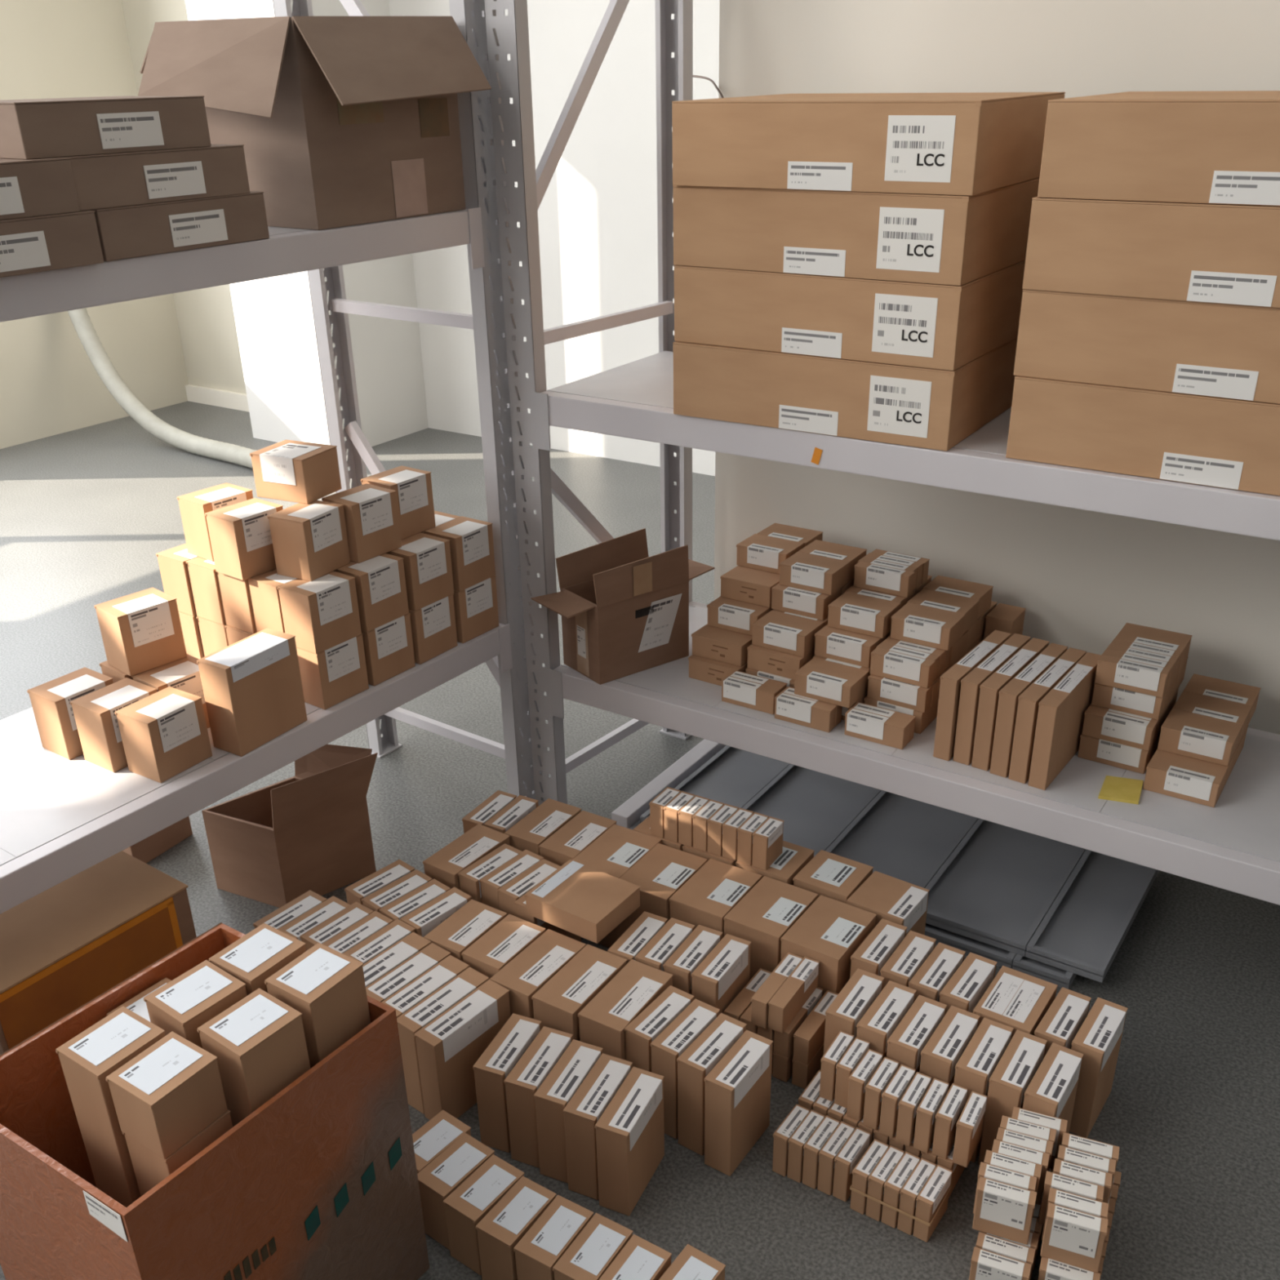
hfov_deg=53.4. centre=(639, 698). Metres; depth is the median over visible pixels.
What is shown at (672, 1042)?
cardboard box
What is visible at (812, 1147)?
cardboard box
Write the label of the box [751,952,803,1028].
cardboard box
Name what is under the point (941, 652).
cardboard box
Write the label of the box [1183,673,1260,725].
cardboard box
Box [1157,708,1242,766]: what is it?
cardboard box
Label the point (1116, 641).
cardboard box
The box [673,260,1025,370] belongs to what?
carton
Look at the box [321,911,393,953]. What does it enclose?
cardboard box
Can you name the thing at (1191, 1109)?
floor
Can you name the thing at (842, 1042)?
cardboard box
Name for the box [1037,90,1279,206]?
carton
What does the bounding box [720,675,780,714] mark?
cardboard box
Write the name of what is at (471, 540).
box
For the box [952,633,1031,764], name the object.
carton
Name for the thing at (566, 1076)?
cardboard box
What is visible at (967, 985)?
cardboard box
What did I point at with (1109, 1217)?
cardboard box
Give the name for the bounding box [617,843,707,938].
cardboard box
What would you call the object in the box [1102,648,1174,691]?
cardboard box
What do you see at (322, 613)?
box
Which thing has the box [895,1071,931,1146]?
cardboard box
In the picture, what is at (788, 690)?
cardboard box
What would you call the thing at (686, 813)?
cardboard box
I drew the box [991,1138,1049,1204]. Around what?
cardboard box
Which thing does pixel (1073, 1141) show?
cardboard box
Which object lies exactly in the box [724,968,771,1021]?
cardboard box
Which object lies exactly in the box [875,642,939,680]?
cardboard box
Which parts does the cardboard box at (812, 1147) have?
lid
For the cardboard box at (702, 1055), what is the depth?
2.42 m
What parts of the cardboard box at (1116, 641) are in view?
lid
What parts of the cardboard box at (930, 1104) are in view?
lid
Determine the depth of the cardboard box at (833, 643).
3.10 m
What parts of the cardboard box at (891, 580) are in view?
lid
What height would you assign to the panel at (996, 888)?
0.032 m
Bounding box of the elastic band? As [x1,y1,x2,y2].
[849,1184,951,1226]
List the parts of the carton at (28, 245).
lid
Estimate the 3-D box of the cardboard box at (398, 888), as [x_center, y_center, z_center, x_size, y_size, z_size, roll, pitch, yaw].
[-0.551,0.529,2.947,0.059,0.216,0.158,21,34,37]
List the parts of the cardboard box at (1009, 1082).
lid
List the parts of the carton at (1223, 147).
lid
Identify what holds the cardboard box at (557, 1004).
on the floor
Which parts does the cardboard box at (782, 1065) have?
lid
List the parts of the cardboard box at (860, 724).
lid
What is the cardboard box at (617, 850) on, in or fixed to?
on the floor
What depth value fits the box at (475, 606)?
3.24 m
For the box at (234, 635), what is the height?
0.141 m
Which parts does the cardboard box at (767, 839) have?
lid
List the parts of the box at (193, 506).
lid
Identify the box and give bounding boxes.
[26,666,113,759]
[55,1005,164,1207]
[70,677,156,772]
[93,587,186,676]
[99,660,133,683]
[105,1031,227,1159]
[106,977,171,1022]
[115,686,212,782]
[121,1109,232,1195]
[131,653,209,728]
[143,960,247,1048]
[155,543,197,616]
[177,482,253,561]
[178,611,204,658]
[186,556,226,625]
[195,616,228,656]
[196,987,310,1127]
[204,497,283,580]
[208,923,306,995]
[216,571,256,634]
[224,624,253,645]
[246,568,297,632]
[249,440,342,504]
[253,889,326,928]
[264,942,370,1068]
[267,500,350,581]
[277,571,361,653]
[277,895,350,941]
[296,634,368,709]
[300,902,373,951]
[321,483,401,563]
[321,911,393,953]
[333,553,408,631]
[342,919,415,964]
[344,859,414,905]
[360,466,435,539]
[361,613,415,686]
[361,869,432,913]
[362,932,431,986]
[365,942,450,1002]
[378,879,450,921]
[382,955,469,1017]
[386,532,453,610]
[396,967,488,1114]
[400,887,471,937]
[408,594,457,664]
[412,1110,471,1173]
[413,979,511,1119]
[417,1133,494,1249]
[420,511,459,533]
[422,823,510,889]
[423,899,506,961]
[424,515,495,591]
[442,1154,524,1275]
[453,575,498,643]
[457,843,522,902]
[461,914,546,979]
[462,790,516,833]
[472,1013,541,1152]
[475,1176,556,1279]
[479,849,543,910]
[483,795,538,833]
[489,928,586,1018]
[497,858,560,916]
[503,1026,573,1168]
[504,798,581,855]
[513,894,581,942]
[513,1195,593,1279]
[524,859,639,943]
[531,944,626,1041]
[533,1039,603,1183]
[538,810,616,866]
[552,1213,633,1279]
[562,1053,632,1199]
[571,824,662,947]
[577,959,673,1060]
[595,1066,664,1216]
[599,1234,671,1279]
[607,911,667,963]
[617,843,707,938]
[623,985,694,1071]
[633,816,683,851]
[635,917,695,971]
[648,786,680,838]
[649,999,719,1138]
[658,1244,725,1279]
[662,924,723,994]
[663,791,694,842]
[668,858,762,937]
[676,1013,746,1155]
[677,795,709,847]
[682,844,737,866]
[688,654,747,685]
[690,933,751,1014]
[691,623,752,666]
[692,799,724,851]
[703,1030,773,1176]
[706,595,773,635]
[706,803,738,856]
[720,565,779,607]
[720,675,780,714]
[721,807,753,860]
[723,875,817,980]
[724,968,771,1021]
[728,670,787,692]
[735,840,814,885]
[736,533,804,573]
[737,812,768,865]
[739,1004,757,1034]
[745,667,795,688]
[746,644,814,679]
[751,610,823,657]
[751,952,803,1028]
[752,816,784,870]
[756,523,822,547]
[757,1025,773,1050]
[767,956,819,1033]
[771,582,841,620]
[771,1048,773,1074]
[772,1050,793,1082]
[772,1104,809,1176]
[773,609,828,627]
[773,986,822,1057]
[774,692,836,732]
[779,551,849,595]
[780,894,876,996]
[781,686,842,726]
[786,1110,824,1182]
[791,1042,824,1088]
[792,849,873,903]
[792,990,838,1064]
[794,657,869,708]
[798,539,866,582]
[798,1070,821,1111]
[802,1115,839,1189]
[813,655,871,685]
[813,1096,834,1118]
[814,624,887,667]
[817,1121,855,1195]
[819,1031,853,1101]
[823,968,884,1054]
[827,591,901,638]
[827,1102,846,1124]
[832,1127,871,1201]
[834,1037,869,1108]
[840,578,853,595]
[841,691,867,719]
[842,1112,863,1128]
[844,584,915,608]
[844,707,910,749]
[846,871,929,935]
[846,1048,883,1120]
[849,918,906,978]
[849,1138,888,1214]
[851,702,915,743]
[853,561,915,597]
[856,980,916,1061]
[857,556,917,590]
[857,1115,874,1146]
[862,1057,898,1129]
[864,552,923,587]
[864,695,937,733]
[865,1145,904,1221]
[866,674,932,712]
[870,647,935,688]
[871,548,929,583]
[873,1124,889,1147]
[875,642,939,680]
[879,1064,915,1137]
[880,930,936,988]
[880,1151,919,1228]
[882,637,946,676]
[886,995,946,1075]
[888,635,950,671]
[888,1132,905,1154]
[890,602,965,650]
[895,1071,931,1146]
[897,1158,936,1235]
[904,1138,921,1159]
[907,588,979,633]
[908,942,965,1002]
[912,1164,952,1242]
[913,1078,948,1153]
[915,575,932,595]
[919,1005,980,1091]
[920,1142,937,1166]
[922,575,993,618]
[929,679,938,706]
[931,1083,967,1159]
[935,674,942,701]
[937,1142,964,1197]
[939,952,997,1013]
[946,655,962,670]
[948,630,968,666]
[952,1091,986,1167]
[953,1017,1013,1162]
[961,638,977,657]
[966,615,982,648]
[968,1246,1031,1279]
[972,965,1057,1038]
[972,1176,1036,1244]
[973,1161,1036,1213]
[975,1231,1035,1279]
[977,632,984,644]
[977,1029,1047,1164]
[979,600,997,635]
[980,1231,1039,1279]
[982,629,1023,639]
[983,1150,1042,1216]
[984,603,1026,637]
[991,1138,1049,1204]
[995,1127,1053,1189]
[1000,1115,1056,1171]
[1011,1106,1067,1168]
[1022,1042,1084,1133]
[1030,1216,1042,1270]
[1033,1204,1043,1255]
[1034,986,1091,1057]
[1038,1170,1104,1224]
[1038,1256,1100,1279]
[1040,1202,1107,1272]
[1041,1187,1108,1239]
[1053,1158,1112,1203]
[1057,1145,1115,1203]
[1061,1132,1119,1197]
[1069,997,1128,1137]
[1077,734,1151,773]
[1081,706,1156,751]
[1089,703,1160,743]
[1091,682,1166,719]
[1094,654,1170,697]
[1097,1257,1103,1279]
[1101,1242,1106,1263]
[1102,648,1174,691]
[1104,1227,1110,1247]
[1106,643,1177,685]
[1106,1212,1112,1231]
[1107,1197,1115,1215]
[1110,1184,1118,1204]
[1111,638,1182,679]
[1112,1170,1121,1187]
[1115,622,1192,674]
[1142,749,1229,807]
[1148,739,1155,763]
[1151,733,1159,757]
[1155,731,1160,751]
[1156,710,1164,737]
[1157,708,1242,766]
[1160,704,1168,731]
[1162,685,1170,712]
[1164,686,1179,719]
[1165,680,1173,707]
[1169,675,1177,701]
[1173,657,1188,695]
[1173,690,1252,746]
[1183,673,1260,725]
[1224,744,1239,785]
[1234,725,1248,764]
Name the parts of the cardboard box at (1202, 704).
lid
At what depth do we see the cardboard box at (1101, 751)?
2.85 m
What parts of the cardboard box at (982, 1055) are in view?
lid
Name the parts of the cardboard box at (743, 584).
lid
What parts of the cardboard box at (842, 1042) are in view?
lid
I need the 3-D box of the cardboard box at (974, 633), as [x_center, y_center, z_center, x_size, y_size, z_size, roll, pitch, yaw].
[0.776,-0.182,3.223,0.148,0.058,0.105,16,31,30]
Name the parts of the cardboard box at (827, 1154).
lid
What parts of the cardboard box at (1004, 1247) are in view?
lid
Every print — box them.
[223,1270,231,1279]
[233,1263,242,1279]
[242,1255,252,1278]
[251,1248,260,1270]
[260,1244,268,1262]
[268,1236,276,1255]
[336,96,384,124]
[417,97,449,137]
[635,605,653,618]
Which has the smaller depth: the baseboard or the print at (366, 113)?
the print at (366, 113)
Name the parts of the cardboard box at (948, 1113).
lid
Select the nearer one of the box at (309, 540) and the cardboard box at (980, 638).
the box at (309, 540)
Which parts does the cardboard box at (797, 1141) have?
lid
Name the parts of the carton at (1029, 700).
lid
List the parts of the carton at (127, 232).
lid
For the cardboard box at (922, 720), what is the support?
on the shelving rack at (1233, 845)
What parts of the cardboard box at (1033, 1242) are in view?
lid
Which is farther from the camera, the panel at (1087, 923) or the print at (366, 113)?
the panel at (1087, 923)
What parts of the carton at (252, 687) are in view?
lid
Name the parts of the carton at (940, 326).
lid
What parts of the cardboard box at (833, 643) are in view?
lid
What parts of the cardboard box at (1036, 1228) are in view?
lid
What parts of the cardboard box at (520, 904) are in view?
lid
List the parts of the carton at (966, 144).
lid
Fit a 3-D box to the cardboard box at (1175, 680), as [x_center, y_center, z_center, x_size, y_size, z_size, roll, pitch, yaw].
[1.153,-0.042,2.929,0.148,0.058,0.035,15,31,30]
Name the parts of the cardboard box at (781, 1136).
lid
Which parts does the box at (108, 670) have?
lid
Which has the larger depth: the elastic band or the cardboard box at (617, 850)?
the cardboard box at (617, 850)
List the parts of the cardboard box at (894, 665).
lid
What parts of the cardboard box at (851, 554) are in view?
lid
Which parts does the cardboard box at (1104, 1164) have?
lid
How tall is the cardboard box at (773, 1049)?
0.066 m
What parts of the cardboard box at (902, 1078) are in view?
lid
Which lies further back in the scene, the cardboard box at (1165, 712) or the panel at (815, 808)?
the panel at (815, 808)
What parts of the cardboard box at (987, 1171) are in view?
lid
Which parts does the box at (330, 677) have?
lid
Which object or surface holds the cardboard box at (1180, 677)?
on the cardboard box at (1171, 704)
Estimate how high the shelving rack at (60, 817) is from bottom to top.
2.450 m
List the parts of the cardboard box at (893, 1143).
lid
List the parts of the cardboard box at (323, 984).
lid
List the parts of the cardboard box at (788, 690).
lid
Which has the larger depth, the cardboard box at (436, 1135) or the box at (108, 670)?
the box at (108, 670)
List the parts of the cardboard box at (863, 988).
lid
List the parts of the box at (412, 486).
lid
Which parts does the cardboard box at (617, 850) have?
lid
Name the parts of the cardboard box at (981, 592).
lid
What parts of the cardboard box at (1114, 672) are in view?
lid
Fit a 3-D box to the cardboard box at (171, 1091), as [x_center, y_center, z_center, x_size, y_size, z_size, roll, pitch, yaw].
[-0.661,0.554,1.782,0.098,0.101,0.111,16,31,30]
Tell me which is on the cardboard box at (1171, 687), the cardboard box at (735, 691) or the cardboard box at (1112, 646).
the cardboard box at (1112, 646)
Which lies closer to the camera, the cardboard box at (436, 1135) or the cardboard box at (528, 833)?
the cardboard box at (436, 1135)
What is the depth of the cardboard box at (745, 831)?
2.95 m
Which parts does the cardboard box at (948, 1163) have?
lid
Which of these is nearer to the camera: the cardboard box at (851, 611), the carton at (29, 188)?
the carton at (29, 188)
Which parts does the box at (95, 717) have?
lid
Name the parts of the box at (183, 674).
lid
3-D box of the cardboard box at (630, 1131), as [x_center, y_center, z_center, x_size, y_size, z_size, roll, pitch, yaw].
[-0.016,0.821,2.361,0.064,0.200,0.163,11,29,22]
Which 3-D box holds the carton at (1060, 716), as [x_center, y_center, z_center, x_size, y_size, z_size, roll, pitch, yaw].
[0.958,0.046,2.854,0.040,0.206,0.313,17,32,32]
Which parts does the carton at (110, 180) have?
lid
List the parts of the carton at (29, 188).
lid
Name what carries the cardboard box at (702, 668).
on the shelving rack at (1233, 845)
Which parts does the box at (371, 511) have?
lid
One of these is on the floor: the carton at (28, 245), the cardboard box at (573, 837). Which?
the cardboard box at (573, 837)
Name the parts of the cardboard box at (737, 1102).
lid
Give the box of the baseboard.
[185,384,248,411]
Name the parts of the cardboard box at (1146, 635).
lid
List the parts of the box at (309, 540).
lid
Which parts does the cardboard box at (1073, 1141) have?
lid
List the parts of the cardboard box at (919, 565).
lid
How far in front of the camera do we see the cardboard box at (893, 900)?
2.84 m
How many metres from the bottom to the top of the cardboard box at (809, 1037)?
0.066 m
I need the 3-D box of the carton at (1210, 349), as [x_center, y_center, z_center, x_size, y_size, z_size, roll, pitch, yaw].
[1.124,-0.717,2.430,0.636,0.158,0.546,16,31,30]
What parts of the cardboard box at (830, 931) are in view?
lid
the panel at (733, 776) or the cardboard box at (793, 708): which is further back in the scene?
the panel at (733, 776)
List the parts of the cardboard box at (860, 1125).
lid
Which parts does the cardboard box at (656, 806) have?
lid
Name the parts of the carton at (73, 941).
lid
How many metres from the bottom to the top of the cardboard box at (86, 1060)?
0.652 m
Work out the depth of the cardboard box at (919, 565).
3.24 m
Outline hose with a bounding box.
[67,307,256,469]
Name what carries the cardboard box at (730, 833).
on the cardboard box at (706, 855)
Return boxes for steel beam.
[611,738,725,828]
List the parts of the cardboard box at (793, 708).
lid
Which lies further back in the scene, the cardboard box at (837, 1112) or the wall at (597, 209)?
the wall at (597, 209)
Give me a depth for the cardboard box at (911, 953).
2.64 m
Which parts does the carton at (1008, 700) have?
lid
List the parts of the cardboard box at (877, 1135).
lid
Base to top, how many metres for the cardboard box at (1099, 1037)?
0.216 m
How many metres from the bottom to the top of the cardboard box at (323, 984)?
0.652 m
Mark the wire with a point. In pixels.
(693, 76)
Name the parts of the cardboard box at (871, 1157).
lid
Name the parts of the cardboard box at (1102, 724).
lid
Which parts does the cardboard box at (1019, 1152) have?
lid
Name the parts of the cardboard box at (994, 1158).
lid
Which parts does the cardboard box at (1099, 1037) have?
lid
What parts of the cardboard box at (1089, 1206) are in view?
lid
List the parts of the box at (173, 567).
lid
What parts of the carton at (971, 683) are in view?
lid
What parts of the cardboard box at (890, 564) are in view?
lid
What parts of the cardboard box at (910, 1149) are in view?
lid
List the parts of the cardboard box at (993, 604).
lid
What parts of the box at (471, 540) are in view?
lid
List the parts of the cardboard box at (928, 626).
lid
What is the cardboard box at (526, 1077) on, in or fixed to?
on the floor
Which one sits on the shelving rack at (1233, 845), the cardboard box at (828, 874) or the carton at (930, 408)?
the carton at (930, 408)
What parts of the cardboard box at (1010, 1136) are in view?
lid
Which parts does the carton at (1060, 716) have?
lid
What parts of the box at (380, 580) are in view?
lid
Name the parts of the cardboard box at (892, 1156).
lid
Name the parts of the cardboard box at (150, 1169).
lid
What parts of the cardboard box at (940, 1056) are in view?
lid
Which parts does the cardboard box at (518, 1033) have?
lid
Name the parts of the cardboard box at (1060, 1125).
lid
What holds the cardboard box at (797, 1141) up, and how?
on the floor
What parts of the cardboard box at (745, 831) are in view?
lid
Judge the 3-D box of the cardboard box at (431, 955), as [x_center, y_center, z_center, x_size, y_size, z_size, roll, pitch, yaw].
[-0.484,0.663,2.678,0.058,0.216,0.208,19,33,34]
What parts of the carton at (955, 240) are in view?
lid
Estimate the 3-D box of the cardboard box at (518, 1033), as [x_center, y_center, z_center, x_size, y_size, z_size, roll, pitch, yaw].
[-0.253,0.755,2.502,0.064,0.200,0.163,10,29,21]
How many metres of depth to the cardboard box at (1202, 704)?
2.87 m
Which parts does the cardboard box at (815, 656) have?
lid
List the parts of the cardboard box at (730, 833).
lid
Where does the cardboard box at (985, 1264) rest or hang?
on the floor
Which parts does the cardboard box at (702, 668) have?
lid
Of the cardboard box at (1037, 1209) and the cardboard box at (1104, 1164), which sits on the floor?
the cardboard box at (1037, 1209)
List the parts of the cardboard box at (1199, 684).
lid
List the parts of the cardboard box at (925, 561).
lid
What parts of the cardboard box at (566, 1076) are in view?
lid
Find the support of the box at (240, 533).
on the box at (234, 592)
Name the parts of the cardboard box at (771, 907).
lid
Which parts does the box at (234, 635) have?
lid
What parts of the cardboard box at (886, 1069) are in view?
lid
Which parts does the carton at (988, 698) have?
lid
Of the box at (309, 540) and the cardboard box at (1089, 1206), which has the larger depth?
the box at (309, 540)
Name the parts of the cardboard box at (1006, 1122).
lid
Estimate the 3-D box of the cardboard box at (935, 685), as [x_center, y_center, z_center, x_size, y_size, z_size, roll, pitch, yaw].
[0.638,-0.029,3.054,0.148,0.058,0.036,15,31,30]
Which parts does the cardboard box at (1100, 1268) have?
lid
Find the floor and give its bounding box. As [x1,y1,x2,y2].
[0,400,1279,1279]
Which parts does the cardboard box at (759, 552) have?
lid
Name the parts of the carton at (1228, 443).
lid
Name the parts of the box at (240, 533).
lid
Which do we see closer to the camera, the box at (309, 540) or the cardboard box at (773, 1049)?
the cardboard box at (773, 1049)
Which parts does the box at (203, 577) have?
lid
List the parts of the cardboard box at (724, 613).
lid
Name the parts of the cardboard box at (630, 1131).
lid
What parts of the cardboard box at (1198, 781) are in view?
lid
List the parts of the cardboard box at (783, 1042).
lid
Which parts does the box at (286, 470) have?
lid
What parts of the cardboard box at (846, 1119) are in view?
lid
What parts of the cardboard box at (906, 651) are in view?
lid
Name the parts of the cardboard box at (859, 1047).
lid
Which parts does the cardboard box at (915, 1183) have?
lid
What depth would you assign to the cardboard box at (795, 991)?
2.60 m
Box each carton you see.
[0,95,211,159]
[0,157,79,220]
[0,210,103,277]
[0,850,196,1054]
[0,922,429,1279]
[62,143,249,211]
[88,191,269,261]
[122,815,192,863]
[137,16,491,230]
[196,628,306,756]
[201,744,377,907]
[530,528,715,684]
[671,92,1065,195]
[672,177,1039,285]
[672,336,1017,451]
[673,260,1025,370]
[933,630,1010,760]
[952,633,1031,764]
[971,637,1049,770]
[990,642,1067,777]
[1005,375,1279,495]
[1008,647,1086,783]
[1013,288,1279,404]
[1022,196,1279,308]
[1028,652,1101,790]
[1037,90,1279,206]
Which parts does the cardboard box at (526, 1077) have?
lid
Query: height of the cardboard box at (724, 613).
0.058 m
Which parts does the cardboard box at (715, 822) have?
lid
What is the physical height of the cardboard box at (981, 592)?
0.058 m
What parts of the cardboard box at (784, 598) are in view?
lid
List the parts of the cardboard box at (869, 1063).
lid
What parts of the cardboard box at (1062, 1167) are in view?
lid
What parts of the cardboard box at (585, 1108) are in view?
lid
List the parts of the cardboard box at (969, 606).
lid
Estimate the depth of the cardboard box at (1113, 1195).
2.24 m
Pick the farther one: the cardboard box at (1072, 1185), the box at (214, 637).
the box at (214, 637)
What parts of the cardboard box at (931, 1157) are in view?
lid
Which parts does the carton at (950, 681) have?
lid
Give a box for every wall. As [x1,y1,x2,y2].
[0,0,188,448]
[121,0,246,394]
[388,0,719,475]
[714,0,1279,734]
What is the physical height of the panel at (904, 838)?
0.032 m
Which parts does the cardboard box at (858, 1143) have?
lid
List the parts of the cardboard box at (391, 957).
lid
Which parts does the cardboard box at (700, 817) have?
lid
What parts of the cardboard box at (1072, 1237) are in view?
lid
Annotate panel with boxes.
[629,820,639,830]
[640,745,790,823]
[742,764,881,856]
[825,790,978,888]
[924,817,1085,956]
[924,923,1016,968]
[1012,954,1076,989]
[1025,848,1159,982]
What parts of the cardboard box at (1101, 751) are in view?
lid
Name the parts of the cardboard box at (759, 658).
lid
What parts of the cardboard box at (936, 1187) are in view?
lid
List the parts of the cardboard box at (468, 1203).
lid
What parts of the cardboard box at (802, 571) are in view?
lid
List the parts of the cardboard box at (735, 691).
lid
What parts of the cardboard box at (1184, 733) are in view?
lid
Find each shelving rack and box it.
[0,0,534,914]
[484,0,1279,905]
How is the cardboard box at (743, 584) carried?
on the cardboard box
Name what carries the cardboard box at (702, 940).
on the floor
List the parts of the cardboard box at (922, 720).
lid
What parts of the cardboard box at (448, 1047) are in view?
lid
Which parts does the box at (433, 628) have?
lid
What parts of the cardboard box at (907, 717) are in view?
lid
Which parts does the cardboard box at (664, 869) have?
lid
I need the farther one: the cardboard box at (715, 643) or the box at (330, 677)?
the cardboard box at (715, 643)
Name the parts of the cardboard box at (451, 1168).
lid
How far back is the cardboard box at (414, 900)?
2.86 m
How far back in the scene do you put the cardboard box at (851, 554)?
3.31 m
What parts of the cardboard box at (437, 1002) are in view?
lid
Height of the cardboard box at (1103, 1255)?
0.096 m
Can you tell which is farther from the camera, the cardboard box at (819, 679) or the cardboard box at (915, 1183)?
the cardboard box at (819, 679)
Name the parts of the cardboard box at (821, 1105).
lid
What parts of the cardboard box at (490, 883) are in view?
lid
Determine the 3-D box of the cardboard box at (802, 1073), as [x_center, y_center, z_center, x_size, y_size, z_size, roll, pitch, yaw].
[0.369,0.738,2.661,0.035,0.066,0.163,15,31,29]
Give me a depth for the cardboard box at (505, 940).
2.71 m
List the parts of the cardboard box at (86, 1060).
lid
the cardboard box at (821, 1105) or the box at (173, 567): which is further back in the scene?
the box at (173, 567)
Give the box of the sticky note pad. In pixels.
[1097,775,1143,804]
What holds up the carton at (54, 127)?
on the carton at (110, 180)
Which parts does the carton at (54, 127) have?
lid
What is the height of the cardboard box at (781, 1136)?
0.096 m
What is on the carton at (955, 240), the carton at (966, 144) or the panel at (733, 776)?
the carton at (966, 144)
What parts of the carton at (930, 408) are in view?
lid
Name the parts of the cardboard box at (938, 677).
lid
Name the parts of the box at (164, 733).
lid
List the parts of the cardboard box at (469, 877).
lid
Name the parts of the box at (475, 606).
lid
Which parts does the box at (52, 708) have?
lid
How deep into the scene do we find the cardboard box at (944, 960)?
2.60 m
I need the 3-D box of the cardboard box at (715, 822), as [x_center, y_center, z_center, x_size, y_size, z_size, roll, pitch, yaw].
[0.197,0.310,3.013,0.038,0.090,0.088,15,31,28]
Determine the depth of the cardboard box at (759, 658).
3.18 m
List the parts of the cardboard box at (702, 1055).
lid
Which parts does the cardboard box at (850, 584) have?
lid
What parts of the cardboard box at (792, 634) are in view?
lid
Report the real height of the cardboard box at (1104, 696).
0.058 m
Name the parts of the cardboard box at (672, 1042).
lid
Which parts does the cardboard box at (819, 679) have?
lid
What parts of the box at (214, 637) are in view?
lid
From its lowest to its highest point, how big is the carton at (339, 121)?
0.386 m
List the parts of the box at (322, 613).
lid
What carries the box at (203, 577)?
on the box
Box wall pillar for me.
[185,0,428,455]
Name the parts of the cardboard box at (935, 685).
lid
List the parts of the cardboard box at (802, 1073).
lid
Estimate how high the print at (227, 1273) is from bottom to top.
0.040 m
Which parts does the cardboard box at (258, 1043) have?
lid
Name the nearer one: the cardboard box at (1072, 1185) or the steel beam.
the cardboard box at (1072, 1185)
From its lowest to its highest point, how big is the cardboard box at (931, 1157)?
0.096 m
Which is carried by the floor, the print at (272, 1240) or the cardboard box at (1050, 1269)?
the cardboard box at (1050, 1269)
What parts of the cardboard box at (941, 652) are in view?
lid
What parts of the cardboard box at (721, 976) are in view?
lid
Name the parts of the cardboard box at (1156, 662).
lid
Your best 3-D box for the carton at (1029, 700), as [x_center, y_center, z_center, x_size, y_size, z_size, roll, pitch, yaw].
[0.924,0.034,2.880,0.040,0.206,0.313,18,32,33]
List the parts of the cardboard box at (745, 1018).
lid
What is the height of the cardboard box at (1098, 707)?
0.058 m
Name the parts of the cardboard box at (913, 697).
lid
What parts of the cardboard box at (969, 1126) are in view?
lid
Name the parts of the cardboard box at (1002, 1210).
lid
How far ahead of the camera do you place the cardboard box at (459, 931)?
2.76 m
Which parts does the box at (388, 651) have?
lid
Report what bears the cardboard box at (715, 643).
on the cardboard box at (702, 668)
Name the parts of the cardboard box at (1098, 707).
lid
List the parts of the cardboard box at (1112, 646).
lid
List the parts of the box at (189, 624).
lid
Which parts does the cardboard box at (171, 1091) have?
lid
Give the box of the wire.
[692,75,724,97]
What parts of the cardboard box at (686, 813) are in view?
lid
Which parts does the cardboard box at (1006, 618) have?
lid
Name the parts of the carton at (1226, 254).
lid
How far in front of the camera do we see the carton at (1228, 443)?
2.32 m
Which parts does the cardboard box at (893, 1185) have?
lid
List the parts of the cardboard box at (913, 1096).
lid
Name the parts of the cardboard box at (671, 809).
lid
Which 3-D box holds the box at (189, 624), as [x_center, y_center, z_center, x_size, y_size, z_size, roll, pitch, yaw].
[-1.077,-0.173,3.169,0.104,0.141,0.138,17,32,32]
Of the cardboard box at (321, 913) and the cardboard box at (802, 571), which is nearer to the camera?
the cardboard box at (321, 913)
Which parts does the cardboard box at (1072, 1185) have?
lid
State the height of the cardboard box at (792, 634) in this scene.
0.058 m
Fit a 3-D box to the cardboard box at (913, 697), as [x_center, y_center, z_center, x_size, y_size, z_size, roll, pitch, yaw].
[0.617,-0.016,3.028,0.148,0.058,0.035,16,31,30]
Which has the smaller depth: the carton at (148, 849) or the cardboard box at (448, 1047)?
the cardboard box at (448, 1047)
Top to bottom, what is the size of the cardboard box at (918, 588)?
0.058 m
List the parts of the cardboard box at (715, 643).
lid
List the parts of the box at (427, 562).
lid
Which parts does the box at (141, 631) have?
lid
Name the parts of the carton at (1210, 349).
lid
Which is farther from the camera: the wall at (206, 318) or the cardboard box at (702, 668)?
the wall at (206, 318)
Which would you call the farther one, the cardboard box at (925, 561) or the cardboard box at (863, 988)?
the cardboard box at (925, 561)
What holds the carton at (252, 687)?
on the shelving rack at (60, 817)
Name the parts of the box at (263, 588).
lid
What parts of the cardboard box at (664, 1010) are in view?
lid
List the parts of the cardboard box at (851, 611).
lid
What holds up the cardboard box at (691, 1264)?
on the floor
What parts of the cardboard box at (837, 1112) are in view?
lid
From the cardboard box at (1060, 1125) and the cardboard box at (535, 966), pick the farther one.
the cardboard box at (535, 966)
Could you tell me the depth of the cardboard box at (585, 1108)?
2.34 m

